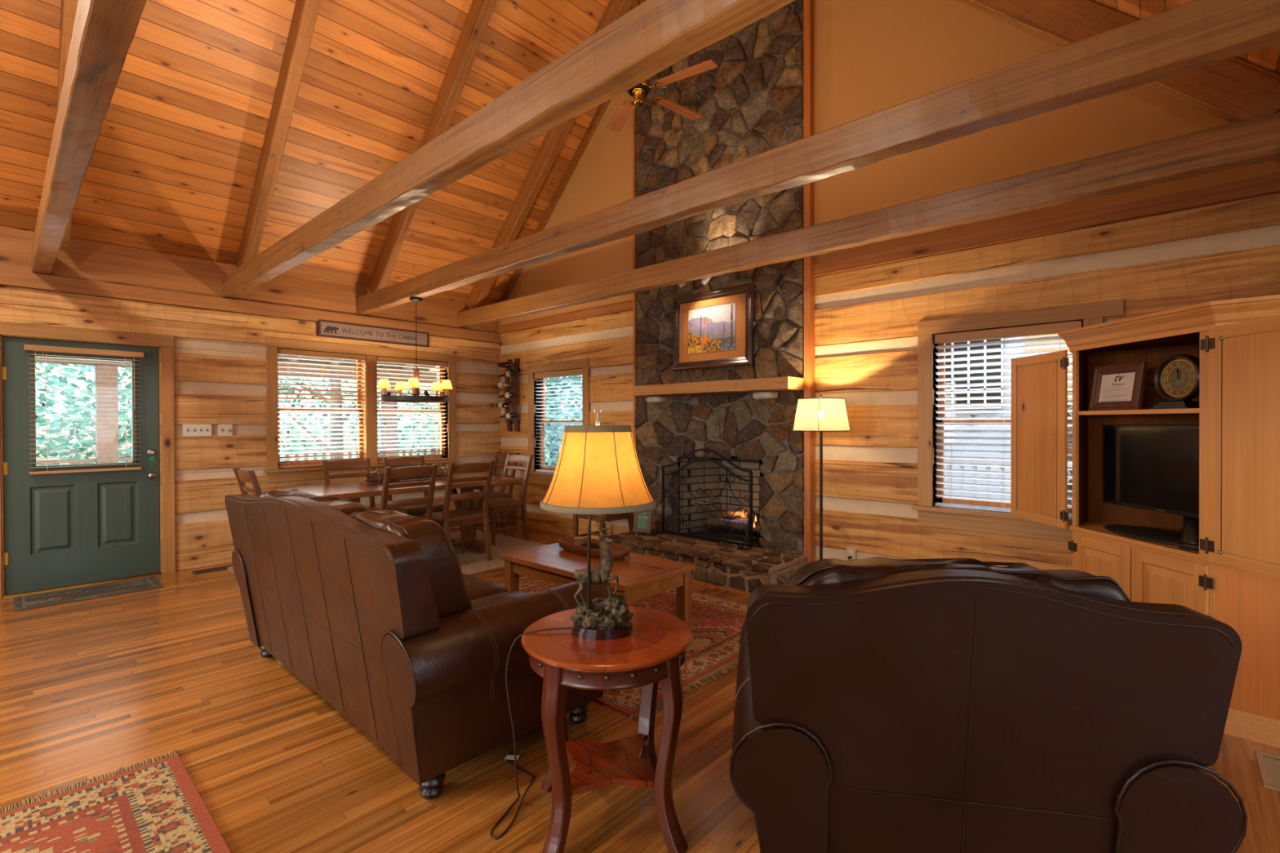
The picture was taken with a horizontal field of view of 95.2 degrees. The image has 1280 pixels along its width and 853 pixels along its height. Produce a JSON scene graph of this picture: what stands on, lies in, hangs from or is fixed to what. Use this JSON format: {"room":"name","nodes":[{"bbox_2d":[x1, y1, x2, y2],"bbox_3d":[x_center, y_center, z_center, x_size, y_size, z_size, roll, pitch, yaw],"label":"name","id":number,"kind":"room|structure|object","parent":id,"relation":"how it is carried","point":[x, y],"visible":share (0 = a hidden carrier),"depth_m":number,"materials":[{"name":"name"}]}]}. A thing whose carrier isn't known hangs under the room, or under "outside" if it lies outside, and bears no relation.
{"room":"cabin living room","nodes":[
{"label":"cabin living room","id":0,"kind":"room"},
{"bbox_2d":[0,284,501,574],"bbox_3d":[-4.634,-0.123,5.231,0.183,2.952,8.095,0,0,42],"label":"wall","id":1,"kind":"structure","parent":0,"point":[220,357],"depth_m":5.69,"materials":[{"name":"brown wood"}]},
{"bbox_2d":[0,321,175,598],"bbox_3d":[-4.767,0.260,5.034,0.193,2.185,1.180,0,0,42],"label":"door","id":2,"kind":"structure","parent":1,"relation":"in","point":[68,530],"depth_m":4.99,"materials":[{"name":"green paint"}]},
{"bbox_2d":[23,344,143,475],"bbox_3d":[-4.714,-0.137,4.989,0.062,1.050,0.740,0,0,42],"label":"window blind","id":3,"kind":"object","parent":2,"relation":"attached to","point":[42,348],"visible":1,"depth_m":4.95,"materials":[{"name":"brown wood"}]},
{"bbox_2d":[31,0,146,275],"bbox_3d":[-2.168,-1.335,2.294,7.460,0.200,0.114,0,0,42],"label":"tie beam","id":4,"kind":"structure","parent":1,"relation":"attached to","point":[104,31],"depth_m":2.29,"materials":[{"name":"brown wood"}]},
{"bbox_2d":[182,424,211,436],"bbox_3d":[-4.208,0.038,5.555,0.014,0.109,0.214,0,0,42],"label":"light switch","id":5,"kind":"object","parent":1,"relation":"attached to","point":[188,430],"visible":1,"depth_m":5.54,"materials":[{"name":"white plastic"}]},
{"bbox_2d":[217,424,232,435],"bbox_3d":[-4.055,0.036,5.720,0.019,0.114,0.118,0,0,42],"label":"light switch","id":6,"kind":"object","parent":1,"relation":"attached to","point":[223,429],"visible":1,"depth_m":5.72,"materials":[{"name":"white plastic"}]},
{"bbox_2d":[0,226,498,333],"bbox_3d":[-4.679,-1.427,5.167,0.138,0.353,7.953,0,0,42],"label":"trim","id":7,"kind":"structure","parent":1,"relation":"attached to","point":[84,260],"depth_m":5.54,"materials":[{"name":"brown wood"}]},
{"bbox_2d":[0,268,500,342],"bbox_3d":[-4.663,-1.188,5.153,0.181,0.125,7.955,0,0,42],"label":"trim","id":8,"kind":"structure","parent":1,"relation":"attached to","point":[7,277],"depth_m":5.59,"materials":[{"name":"brown wood"}]},
{"bbox_2d":[262,337,459,482],"bbox_3d":[-3.148,-0.178,6.809,0.215,1.490,2.190,0,0,42],"label":"window","id":9,"kind":"structure","parent":1,"relation":"in","point":[274,474],"depth_m":6.73,"materials":[{"name":"brown wood"}]},
{"bbox_2d":[277,348,365,468],"bbox_3d":[-3.469,-0.190,6.410,0.074,1.250,0.891,0,0,42],"label":"window blind","id":10,"kind":"object","parent":9,"relation":"attached to","point":[280,351],"visible":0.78,"depth_m":6.38,"materials":[{"name":"brown wood"}]},
{"bbox_2d":[377,356,447,463],"bbox_3d":[-2.780,-0.196,7.166,0.074,1.250,0.891,0,0,42],"label":"window blind","id":11,"kind":"object","parent":9,"relation":"attached to","point":[384,359],"visible":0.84,"depth_m":7.15,"materials":[{"name":"brown wood"}]},
{"bbox_2d":[317,320,429,346],"bbox_3d":[-3.057,-1.070,6.793,0.043,0.176,1.270,0,0,42],"label":"welcome sign","id":12,"kind":"object","parent":1,"relation":"attached to","point":[330,329],"visible":0.95,"depth_m":6.73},
{"bbox_2d":[222,0,795,298],"bbox_3d":[-1.299,-1.348,3.248,7.460,0.198,0.115,0,0,42],"label":"tie beam","id":13,"kind":"structure","parent":1,"relation":"attached to","point":[654,36],"depth_m":2.42,"materials":[{"name":"brown wood"}]},
{"bbox_2d":[356,0,1279,315],"bbox_3d":[-0.441,-1.367,4.190,7.460,0.207,0.115,0,0,42],"label":"tie beam","id":14,"kind":"structure","parent":1,"relation":"attached to","point":[1195,33],"depth_m":2.57,"materials":[{"name":"brown wood"}]},
{"bbox_2d":[377,297,453,402],"bbox_3d":[-2.222,-0.762,5.846,0.694,1.022,0.678,0,0,22],"label":"chandelier","id":15,"kind":"object","parent":14,"relation":"hanging from","point":[414,383],"visible":1,"depth_m":5.78,"materials":[{"name":"black metal"}]},
{"bbox_2d":[457,111,1279,328],"bbox_3d":[0.414,-1.378,5.129,7.460,0.204,0.105,0,0,42],"label":"tie beam","id":16,"kind":"structure","parent":1,"relation":"attached to","point":[1255,140],"depth_m":3.63,"materials":[{"name":"brown wood"}]},
{"bbox_2d":[0,522,1279,852],"bbox_3d":[-0.748,1.422,1.678,10.760,0.120,8.255,0,0,42],"label":"floor","id":17,"kind":"structure","parent":0,"point":[90,688],"depth_m":2.48,"materials":[{"name":"brown wood"}]},
{"bbox_2d":[13,576,164,611],"bbox_3d":[-4.472,1.349,4.762,0.500,0.010,0.860,0,0,42],"label":"door mat","id":18,"kind":"object","parent":17,"relation":"on","point":[102,590],"visible":1,"depth_m":4.72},
{"bbox_2d":[0,750,231,852],"bbox_3d":[-1.612,1.359,1.056,2.392,0.019,1.610,0,0,42],"label":"area rug","id":19,"kind":"object","parent":17,"relation":"on","point":[155,806],"visible":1,"depth_m":2.02,"materials":[{"name":"fabric"}]},
{"bbox_2d":[191,564,232,573],"bbox_3d":[-4.008,1.346,5.502,0.130,0.008,0.320,0,0,42],"label":"floor vent","id":20,"kind":"object","parent":17,"relation":"in","point":[224,567],"visible":0.87,"depth_m":5.48,"materials":[{"name":"brown metal"}]},
{"bbox_2d":[226,528,547,575],"bbox_3d":[-2.294,1.332,5.876,1.960,0.016,2.680,0,0,42],"label":"jute rug","id":21,"kind":"object","parent":17,"relation":"on","point":[471,562],"visible":0.2,"depth_m":6.12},
{"bbox_2d":[232,467,262,497],"bbox_3d":[-3.083,0.843,4.993,0.472,0.985,0.560,0,0,42],"label":"dining chair","id":22,"kind":"object","parent":21,"relation":"on","point":[242,476],"visible":0.24,"depth_m":4.74,"materials":[{"name":"brown wood"}]},
{"bbox_2d":[322,457,380,511],"bbox_3d":[-2.911,0.836,6.014,0.560,0.985,0.472,0,0,42],"label":"dining chair","id":23,"kind":"object","parent":21,"relation":"on","point":[340,464],"visible":0.27,"depth_m":6.16,"materials":[{"name":"brown wood"}]},
{"bbox_2d":[280,473,518,553],"bbox_3d":[-2.324,0.947,5.872,0.900,0.762,2.020,0,0,42],"label":"dining table","id":24,"kind":"object","parent":21,"relation":"on","point":[353,491],"visible":0.3,"depth_m":5.80,"materials":[{"name":"brown wood"}]},
{"bbox_2d":[364,469,448,482],"bbox_3d":[-2.408,0.519,6.162,0.114,0.096,0.952,0,0,42],"label":"centerpiece","id":25,"kind":"object","parent":24,"relation":"on","point":[374,477],"visible":0.57,"depth_m":6.00,"materials":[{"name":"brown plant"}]},
{"bbox_2d":[380,464,437,519],"bbox_3d":[-2.200,0.838,5.339,0.560,0.985,0.472,0,0,42],"label":"dining chair","id":26,"kind":"object","parent":21,"relation":"on","point":[412,471],"visible":0.33,"depth_m":5.17,"materials":[{"name":"brown wood"}]},
{"bbox_2d":[382,455,443,516],"bbox_3d":[-2.494,0.832,6.472,0.560,0.985,0.472,0,0,42],"label":"dining chair","id":27,"kind":"object","parent":21,"relation":"on","point":[418,510],"visible":0.34,"depth_m":6.45,"materials":[{"name":"brown wood"}]},
{"bbox_2d":[422,461,494,560],"bbox_3d":[-1.796,0.835,5.783,0.560,0.985,0.472,0,0,42],"label":"dining chair","id":28,"kind":"object","parent":21,"relation":"on","point":[446,518],"visible":0.84,"depth_m":5.70,"materials":[{"name":"brown wood"}]},
{"bbox_2d":[474,453,533,545],"bbox_3d":[-1.612,0.827,6.846,0.472,0.985,0.560,0,0,42],"label":"dining chair","id":29,"kind":"object","parent":21,"relation":"on","point":[501,504],"visible":0.89,"depth_m":6.81,"materials":[{"name":"brown wood"}]},
{"bbox_2d":[224,488,613,799],"bbox_3d":[-1.259,0.842,3.053,2.236,1.025,1.073,0,0,42],"label":"leather sofa","id":30,"kind":"object","parent":17,"relation":"on","point":[377,613],"visible":0.98,"depth_m":2.28,"materials":[{"name":"brown leather"}]},
{"bbox_2d":[259,488,317,497],"bbox_3d":[-1.859,0.653,3.280,0.617,0.601,0.375,0,0,42],"label":"cushion","id":31,"kind":"object","parent":30,"relation":"on","point":[285,492],"depth_m":3.21,"materials":[{"name":"brown leather"}]},
{"bbox_2d":[307,496,368,515],"bbox_3d":[-1.416,0.649,2.880,0.617,0.608,0.366,0,0,42],"label":"cushion","id":32,"kind":"object","parent":30,"relation":"on","point":[347,508],"depth_m":2.72,"materials":[{"name":"brown leather"}]},
{"bbox_2d":[349,510,473,617],"bbox_3d":[-0.975,0.651,2.479,0.617,0.604,0.369,0,0,42],"label":"cushion","id":33,"kind":"object","parent":30,"relation":"on","point":[451,596],"depth_m":2.27,"materials":[{"name":"brown leather"}]},
{"bbox_2d":[462,573,507,600],"bbox_3d":[-1.167,0.960,3.155,0.582,0.204,0.800,0,0,42],"label":"seat cushion","id":34,"kind":"object","parent":30,"relation":"on","point":[477,588],"depth_m":3.20,"materials":[{"name":"brown leather"}]},
{"bbox_2d":[471,591,529,608],"bbox_3d":[-0.731,0.962,2.757,0.582,0.204,0.800,0,0,42],"label":"seat cushion","id":35,"kind":"object","parent":30,"relation":"on","point":[498,597],"depth_m":2.94,"materials":[{"name":"brown leather"}]},
{"bbox_2d":[474,451,519,532],"bbox_3d":[-1.931,0.836,7.610,0.472,0.985,0.560,0,0,42],"label":"dining chair","id":36,"kind":"object","parent":17,"relation":"on","point":[499,455],"visible":0.41,"depth_m":7.61,"materials":[{"name":"brown wood"}]},
{"bbox_2d":[573,512,634,537],"bbox_3d":[-0.359,0.840,6.232,0.472,0.985,0.560,0,0,42],"label":"dining chair","id":37,"kind":"object","parent":17,"relation":"on","point":[615,517],"visible":0.15,"depth_m":6.13,"materials":[{"name":"brown wood"}]},
{"bbox_2d":[520,605,693,852],"bbox_3d":[-0.112,1.035,2.038,0.592,0.645,0.592,0,0,-30],"label":"round side table","id":38,"kind":"object","parent":17,"relation":"on","point":[654,652],"visible":0.85,"depth_m":1.88,"materials":[{"name":"brown wood"}]},
{"bbox_2d":[489,405,655,839],"bbox_3d":[-0.300,0.643,2.079,0.721,1.431,0.441,0,0,23],"label":"table lamp","id":39,"kind":"object","parent":38,"relation":"on","point":[597,471],"visible":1,"depth_m":1.94,"materials":[{"name":"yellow fabric"}]},
{"bbox_2d":[564,733,654,795],"bbox_3d":[-0.111,1.173,2.041,0.326,0.020,0.313,0,0,-9],"label":"shelf","id":40,"kind":"object","parent":38,"relation":"attached to","point":[618,762],"depth_m":2.01,"materials":[{"name":"brown wood"}]},
{"bbox_2d":[502,577,746,718],"bbox_3d":[-0.268,1.336,4.135,2.391,0.019,1.804,0,0,42],"label":"area rug","id":41,"kind":"object","parent":17,"relation":"on","point":[717,622],"visible":0.23,"depth_m":3.65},
{"bbox_2d":[501,542,695,629],"bbox_3d":[-0.306,1.111,3.914,1.200,0.446,0.650,0,0,42],"label":"coffee table","id":42,"kind":"object","parent":41,"relation":"on","point":[642,576],"visible":0.66,"depth_m":3.73,"materials":[{"name":"brown wood"}]},
{"bbox_2d":[557,537,586,555],"bbox_3d":[-0.425,0.866,4.055,0.560,0.088,0.386,0,0,42],"label":"dough bowl","id":43,"kind":"object","parent":42,"relation":"on","point":[566,544],"depth_m":4.12,"materials":[{"name":"brown wood"}]},
{"bbox_2d":[573,536,583,546],"bbox_3d":[-0.442,0.833,4.210,0.080,0.071,0.080,0,0,42],"label":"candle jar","id":44,"kind":"object","parent":43,"relation":"in","point":[580,544],"visible":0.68,"depth_m":4.19,"materials":[{"name":"glass"}]},
{"bbox_2d":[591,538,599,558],"bbox_3d":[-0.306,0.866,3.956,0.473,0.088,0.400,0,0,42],"label":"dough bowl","id":45,"kind":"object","parent":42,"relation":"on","point":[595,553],"depth_m":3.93,"materials":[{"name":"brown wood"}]},
{"bbox_2d":[608,542,631,560],"bbox_3d":[-0.151,0.866,3.843,0.428,0.088,0.352,0,0,42],"label":"dough bowl","id":46,"kind":"object","parent":42,"relation":"on","point":[618,550],"depth_m":3.90,"materials":[{"name":"brown wood"}]},
{"bbox_2d":[605,529,807,593],"bbox_3d":[0.535,1.198,5.298,1.862,0.275,0.652,0,0,42],"label":"stone hearth","id":47,"kind":"object","parent":17,"relation":"on","point":[722,564],"visible":0.77,"depth_m":4.93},
{"bbox_2d":[632,509,653,533],"bbox_3d":[0.029,0.940,5.835,0.200,0.231,0.073,0,0,30],"label":"sign","id":48,"kind":"object","parent":47,"relation":"on","point":[642,521],"visible":0.96,"depth_m":5.83,"materials":[{"name":"green wood"}]},
{"bbox_2d":[650,448,752,550],"bbox_3d":[0.542,0.636,5.409,1.030,0.859,0.204,0,0,42],"label":"fireplace screen","id":49,"kind":"object","parent":47,"relation":"on","point":[749,525],"visible":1,"depth_m":5.42,"materials":[{"name":"black metal"}]},
{"bbox_2d":[691,579,750,595],"bbox_3d":[0.344,1.328,5.107,1.835,0.018,0.027,0,0,42],"label":"trim","id":50,"kind":"structure","parent":47,"relation":"attached to","point":[692,581],"depth_m":4.80,"materials":[{"name":"brown wood"}]},
{"bbox_2d":[634,0,804,554],"bbox_3d":[0.815,-1.917,5.741,1.935,6.498,0.710,0,0,42],"label":"stone chimney","id":51,"kind":"object","parent":17,"relation":"on","point":[750,104],"visible":0.59,"depth_m":5.45,"materials":[{"name":"grey stone"}]},
{"bbox_2d":[672,282,754,371],"bbox_3d":[0.668,-0.919,5.531,0.915,0.735,0.054,0,0,42],"label":"framed landscape","id":52,"kind":"object","parent":51,"relation":"attached to","point":[721,335],"visible":1,"depth_m":5.50,"materials":[{"name":"brown wood"}]},
{"bbox_2d":[688,302,735,354],"bbox_3d":[0.672,-0.921,5.535,0.540,0.426,0.001,0,-1,42],"label":"print","id":53,"kind":"object","parent":52,"relation":"attached to","point":[713,328],"depth_m":5.53},
{"bbox_2d":[633,376,804,396],"bbox_3d":[0.664,-0.356,5.403,1.705,0.105,0.299,0,0,42],"label":"mantel shelf","id":54,"kind":"object","parent":51,"relation":"attached to","point":[784,383],"visible":0.98,"depth_m":5.16,"materials":[{"name":"brown wood"}]},
{"bbox_2d":[705,508,759,541],"bbox_3d":[0.961,0.937,5.686,0.624,0.267,0.301,0,0,42],"label":"log","id":55,"kind":"object","parent":51,"relation":"in","point":[739,521],"visible":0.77,"depth_m":5.68,"materials":[{"name":"brown wood"}]},
{"bbox_2d":[766,395,850,559],"bbox_3d":[1.277,0.544,4.699,0.807,1.586,0.429,0,0,42],"label":"floor lamp","id":56,"kind":"object","parent":17,"relation":"on","point":[820,415],"visible":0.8,"depth_m":4.42,"materials":[{"name":"fabric"}]},
{"bbox_2d":[728,556,1247,852],"bbox_3d":[0.848,0.844,1.807,1.089,1.025,1.076,0,0,11],"label":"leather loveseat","id":57,"kind":"object","parent":17,"relation":"on","point":[882,704],"visible":1,"depth_m":1.33,"materials":[{"name":"brown leather"}]},
{"bbox_2d":[784,556,1127,600],"bbox_3d":[0.800,0.654,1.575,0.830,0.633,0.390,0,0,11],"label":"cushion","id":58,"kind":"object","parent":57,"relation":"on","point":[828,572],"depth_m":1.45,"materials":[{"name":"brown leather"}]},
{"bbox_2d":[1010,294,1279,747],"bbox_3d":[2.948,0.396,3.037,0.962,1.893,1.745,0,0,-3],"label":"tv cabinet","id":59,"kind":"object","parent":17,"relation":"on","point":[1233,578],"visible":0.75,"depth_m":2.65,"materials":[{"name":"brown wood"}]},
{"bbox_2d":[1088,361,1147,410],"bbox_3d":[2.635,-0.214,3.232,0.064,0.255,0.296,0,0,-7],"label":"framed certificate","id":60,"kind":"object","parent":59,"relation":"on","point":[1122,386],"visible":1,"depth_m":3.21,"materials":[{"name":"brown wood"}]},
{"bbox_2d":[1079,408,1199,415],"bbox_3d":[2.841,-0.076,3.029,0.592,0.022,1.045,0,0,-3],"label":"shelf","id":61,"kind":"object","parent":59,"relation":"attached to","point":[1082,411],"depth_m":3.08,"materials":[{"name":"brown wood"}]},
{"bbox_2d":[1104,524,1199,546],"bbox_3d":[2.730,0.570,3.025,0.348,0.012,0.670,0,0,-3],"label":"board","id":62,"kind":"object","parent":59,"relation":"on","point":[1149,534],"visible":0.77,"depth_m":3.08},
{"bbox_2d":[1102,424,1199,544],"bbox_3d":[2.695,0.279,2.970,0.101,0.572,0.740,0,0,-1],"label":"television","id":63,"kind":"object","parent":62,"relation":"on","point":[1154,468],"visible":0.74,"depth_m":3.00,"materials":[{"name":"black plastic"}]},
{"bbox_2d":[1149,354,1199,409],"bbox_3d":[2.656,-0.220,2.872,0.136,0.268,0.233,0,0,-3],"label":"mantel clock","id":64,"kind":"object","parent":59,"relation":"on","point":[1176,378],"visible":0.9,"depth_m":2.87,"materials":[{"name":"wood"}]},
{"bbox_2d":[1178,544,1199,551],"bbox_3d":[2.599,0.570,2.713,0.040,0.018,0.150,0,0,-18],"label":"remote control","id":65,"kind":"object","parent":59,"relation":"on","point":[1181,546],"visible":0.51,"depth_m":2.74,"materials":[{"name":"black plastic"}]},
{"bbox_2d":[1254,750,1279,791],"bbox_3d":[2.506,1.347,2.247,0.175,0.008,0.320,0,0,42],"label":"floor vent","id":66,"kind":"object","parent":17,"relation":"in","point":[1268,764],"visible":1,"depth_m":2.29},
{"bbox_2d":[0,0,1279,306],"bbox_3d":[-1.919,-3.351,2.635,7.647,3.731,8.155,0,0,42],"label":"ceiling","id":67,"kind":"structure","parent":0,"point":[171,170],"depth_m":5.12,"materials":[{"name":"brown wood"}]},
{"bbox_2d":[56,0,78,251],"bbox_3d":[-3.438,-3.292,3.582,3.798,3.708,0.104,0,0,42],"label":"rafter","id":68,"kind":"object","parent":67,"relation":"attached to","point":[68,7],"visible":0.26,"depth_m":3.96,"materials":[{"name":"brown wood"}]},
{"bbox_2d":[235,0,320,268],"bbox_3d":[-2.572,-3.300,4.535,3.794,3.709,0.105,0,0,42],"label":"rafter","id":69,"kind":"object","parent":67,"relation":"attached to","point":[305,13],"visible":0.92,"depth_m":4.96,"materials":[{"name":"brown wood"}]},
{"bbox_2d":[367,0,497,293],"bbox_3d":[-1.712,-3.308,5.478,3.796,3.709,0.104,0,0,42],"label":"rafter","id":70,"kind":"object","parent":67,"relation":"attached to","point":[480,12],"visible":0.76,"depth_m":5.57,"materials":[{"name":"brown wood"}]},
{"bbox_2d":[465,0,634,309],"bbox_3d":[-0.860,-3.317,6.415,3.796,3.707,0.104,0,0,42],"label":"rafter","id":71,"kind":"object","parent":67,"relation":"attached to","point":[554,138],"visible":0.62,"depth_m":6.71,"materials":[{"name":"brown wood"}]},
{"bbox_2d":[955,0,1279,123],"bbox_3d":[1.745,-3.310,4.043,3.796,3.709,0.104,0,0,42],"label":"rafter","id":72,"kind":"object","parent":67,"relation":"attached to","point":[1232,90],"visible":0.61,"depth_m":3.05,"materials":[{"name":"brown wood"}]},
{"bbox_2d":[498,0,1279,569],"bbox_3d":[0.876,-1.951,5.597,7.470,6.570,0.179,0,0,42],"label":"wall","id":73,"kind":"structure","parent":0,"point":[866,319],"depth_m":4.43,"materials":[{"name":"brown wood"}]},
{"bbox_2d":[504,358,519,431],"bbox_3d":[-1.701,-0.416,7.784,0.250,0.965,0.081,0,0,42],"label":"wine rack","id":74,"kind":"object","parent":73,"relation":"attached to","point":[516,422],"visible":0.73,"depth_m":7.72,"materials":[{"name":"brown wood"}]},
{"bbox_2d":[496,402,512,408],"bbox_3d":[-1.756,-0.281,7.747,0.299,0.084,0.157,0,0,42],"label":"wine bottle","id":75,"kind":"object","parent":74,"relation":"in","point":[500,405],"visible":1,"depth_m":7.70,"materials":[{"name":"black glass"}]},
{"bbox_2d":[496,382,512,387],"bbox_3d":[-1.757,-0.551,7.745,0.299,0.084,0.158,0,0,42],"label":"wine bottle","id":76,"kind":"object","parent":74,"relation":"in","point":[500,384],"visible":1,"depth_m":7.70,"materials":[{"name":"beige glass"}]},
{"bbox_2d":[497,361,514,368],"bbox_3d":[-1.750,-0.821,7.752,0.299,0.084,0.135,0,0,42],"label":"wine bottle","id":77,"kind":"object","parent":74,"relation":"in","point":[502,364],"visible":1,"depth_m":7.71,"materials":[{"name":"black glass"}]},
{"bbox_2d":[498,391,515,398],"bbox_3d":[-1.735,-0.411,7.724,0.299,0.084,0.161,0,0,42],"label":"wine bottle","id":78,"kind":"object","parent":74,"relation":"in","point":[509,394],"visible":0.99,"depth_m":7.62,"materials":[{"name":"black glass"}]},
{"bbox_2d":[499,370,515,377],"bbox_3d":[-1.731,-0.691,7.727,0.299,0.084,0.148,0,0,42],"label":"wine bottle","id":79,"kind":"object","parent":74,"relation":"in","point":[509,373],"visible":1,"depth_m":7.62,"materials":[{"name":"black glass"}]},
{"bbox_2d":[499,412,515,418],"bbox_3d":[-1.730,-0.141,7.730,0.299,0.084,0.148,0,0,42],"label":"wine bottle","id":80,"kind":"object","parent":74,"relation":"in","point":[508,415],"visible":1,"depth_m":7.63,"materials":[{"name":"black glass"}]},
{"bbox_2d":[498,99,610,302],"bbox_3d":[-0.614,-3.355,6.786,3.660,3.668,0.051,0,0,42],"label":"trim","id":81,"kind":"structure","parent":73,"relation":"attached to","point":[602,107],"depth_m":7.03,"materials":[{"name":"brown wood"}]},
{"bbox_2d":[528,359,589,484],"bbox_3d":[-0.981,-0.030,7.261,1.210,1.525,0.215,0,0,42],"label":"window","id":82,"kind":"structure","parent":73,"relation":"in","point":[538,477],"depth_m":7.49,"materials":[{"name":"brown wood"}]},
{"bbox_2d":[534,368,582,472],"bbox_3d":[-1.002,-0.054,7.238,0.930,1.265,0.074,0,0,42],"label":"window blind","id":83,"kind":"object","parent":82,"relation":"attached to","point":[575,371],"visible":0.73,"depth_m":7.27,"materials":[{"name":"brown wood"}]},
{"bbox_2d":[497,299,632,333],"bbox_3d":[-0.936,-1.323,7.218,2.610,0.098,0.180,0,0,42],"label":"trim","id":84,"kind":"structure","parent":73,"relation":"attached to","point":[624,306],"depth_m":7.03,"materials":[{"name":"brown wood"}]},
{"bbox_2d":[632,97,636,532],"bbox_3d":[-0.036,-1.399,6.273,0.032,5.459,0.085,0,0,42],"label":"trim","id":85,"kind":"structure","parent":73,"relation":"attached to","point":[634,295],"depth_m":6.24,"materials":[{"name":"brown wood"}]},
{"bbox_2d":[803,0,815,563],"bbox_3d":[1.429,-1.385,4.932,0.059,5.441,0.095,0,0,42],"label":"trim","id":86,"kind":"structure","parent":73,"relation":"attached to","point":[808,5],"depth_m":4.90,"materials":[{"name":"brown wood"}]},
{"bbox_2d":[846,546,855,559],"bbox_3d":[1.711,1.020,4.709,0.067,0.104,0.058,0,0,42],"label":"wall outlet","id":87,"kind":"object","parent":73,"relation":"attached to","point":[851,552],"visible":0.64,"depth_m":4.69,"materials":[{"name":"beige plastic"}]},
{"bbox_2d":[911,298,1124,542],"bbox_3d":[2.556,-0.020,4.039,1.220,1.525,0.215,0,0,42],"label":"window","id":88,"kind":"structure","parent":73,"relation":"in","point":[1091,313],"depth_m":4.19,"materials":[{"name":"brown wood"}]},
{"bbox_2d":[934,320,1082,517],"bbox_3d":[2.514,-0.045,4.045,0.870,1.265,0.058,0,0,42],"label":"window blind","id":89,"kind":"object","parent":88,"relation":"attached to","point":[1051,328],"visible":0.69,"depth_m":4.13,"materials":[{"name":"plastic"}]},
{"bbox_2d":[813,172,1279,276],"bbox_3d":[2.506,-1.314,4.084,2.720,0.098,0.180,0,0,42],"label":"trim","id":90,"kind":"structure","parent":73,"relation":"attached to","point":[1267,184],"depth_m":3.73,"materials":[{"name":"brown wood"}]},
{"bbox_2d":[945,338,1003,409],"bbox_3d":[4.292,-0.840,7.635,0.784,1.224,0.020,0,0,42],"label":"window grille","id":91,"kind":"object","parent":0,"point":[990,380],"depth_m":7.59,"materials":[{"name":"white plastic"}]},
{"label":"outside","id":92,"kind":"structure","parent":0,"visible":0},
{"bbox_2d":[44,444,560,464],"bbox_3d":[-0.652,2.534,14.143,100.000,0.100,100.000,0,0,42],"label":"ground","id":93,"kind":"structure","parent":92,"point":[345,453],"depth_m":46.74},
{"bbox_2d":[35,362,131,465],"bbox_3d":[-9.628,-0.993,8.008,4.702,7.092,4.938,0,0,42],"label":"leafy tree","id":94,"kind":"object","parent":93,"relation":"on","point":[64,446],"visible":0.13,"depth_m":8.37,"materials":[{"name":"green plant"}]},
{"bbox_2d":[35,363,293,464],"bbox_3d":[-8.346,-1.286,9.751,4.947,7.649,4.635,0,0,-33],"label":"leafy tree","id":95,"kind":"object","parent":93,"relation":"on","point":[86,443],"visible":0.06,"depth_m":8.24,"materials":[{"name":"green plant"}]},
{"bbox_2d":[278,376,439,459],"bbox_3d":[-6.286,-1.028,11.937,4.992,7.094,4.901,0,0,-18],"label":"leafy tree","id":96,"kind":"object","parent":93,"relation":"on","point":[308,379],"visible":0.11,"depth_m":12.37,"materials":[{"name":"green plant"}]},
{"bbox_2d":[280,444,549,466],"bbox_3d":[-7.035,1.496,12.720,2.830,2.256,19.111,0,0,42],"label":"undergrowth","id":97,"kind":"object","parent":93,"relation":"on","point":[429,446],"visible":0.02,"depth_m":12.93,"materials":[{"name":"green plant"}]},
{"bbox_2d":[419,365,562,449],"bbox_3d":[-4.067,-1.120,13.939,4.598,7.240,5.401,0,0,12],"label":"leafy tree","id":98,"kind":"object","parent":93,"relation":"on","point":[437,366],"visible":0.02,"depth_m":15.27,"materials":[{"name":"green plant"}]},
{"bbox_2d":[544,375,582,467],"bbox_3d":[-2.714,-1.091,14.622,5.141,7.166,4.090,0,1,45],"label":"leafy tree","id":99,"kind":"object","parent":93,"relation":"on","point":[569,380],"visible":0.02,"depth_m":14.20,"materials":[{"name":"green plant"}]},
{"bbox_2d":[544,375,582,467],"bbox_3d":[-0.758,-0.774,12.172,4.370,6.552,4.703,0,0,-4],"label":"leafy tree","id":100,"kind":"object","parent":93,"relation":"on","point":[557,439],"visible":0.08,"depth_m":10.96,"materials":[{"name":"green plant"}]},
{"bbox_2d":[545,375,582,417],"bbox_3d":[0.039,-1.364,15.120,5.358,7.689,4.499,0,0,8],"label":"leafy tree","id":101,"kind":"object","parent":93,"relation":"on","point":[562,384],"visible":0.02,"depth_m":13.75,"materials":[{"name":"green plant"}]},
{"bbox_3d":[-1.944,-4.984,2.603,0.100,0.250,7.895,0,0,42],"label":"ridge beam","id":102,"kind":"structure","parent":0,"visible":0},
{"bbox_2d":[605,0,717,132],"bbox_3d":[0.022,-3.718,4.717,1.298,2.250,1.293,0,0,42],"label":"ceiling fan","id":103,"kind":"object","parent":102,"relation":"hanging from","point":[639,91],"visible":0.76,"depth_m":4.73,"materials":[{"name":"wood"}]},
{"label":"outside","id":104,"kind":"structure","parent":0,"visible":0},
{"bbox_2d":[35,354,439,465],"bbox_3d":[-5.686,-0.075,6.787,3.452,3.280,8.422,0,0,42],"label":"porch","id":105,"kind":"object","parent":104,"point":[101,418],"visible":0.09,"depth_m":7.42,"materials":[{"name":"brown wood"}]},
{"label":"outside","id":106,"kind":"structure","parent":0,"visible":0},
{"bbox_2d":[943,333,1072,507],"bbox_3d":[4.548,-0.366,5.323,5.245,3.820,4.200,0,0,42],"label":"window glass","id":107,"kind":"object","parent":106,"point":[1056,348],"visible":0.02,"depth_m":7.50,"materials":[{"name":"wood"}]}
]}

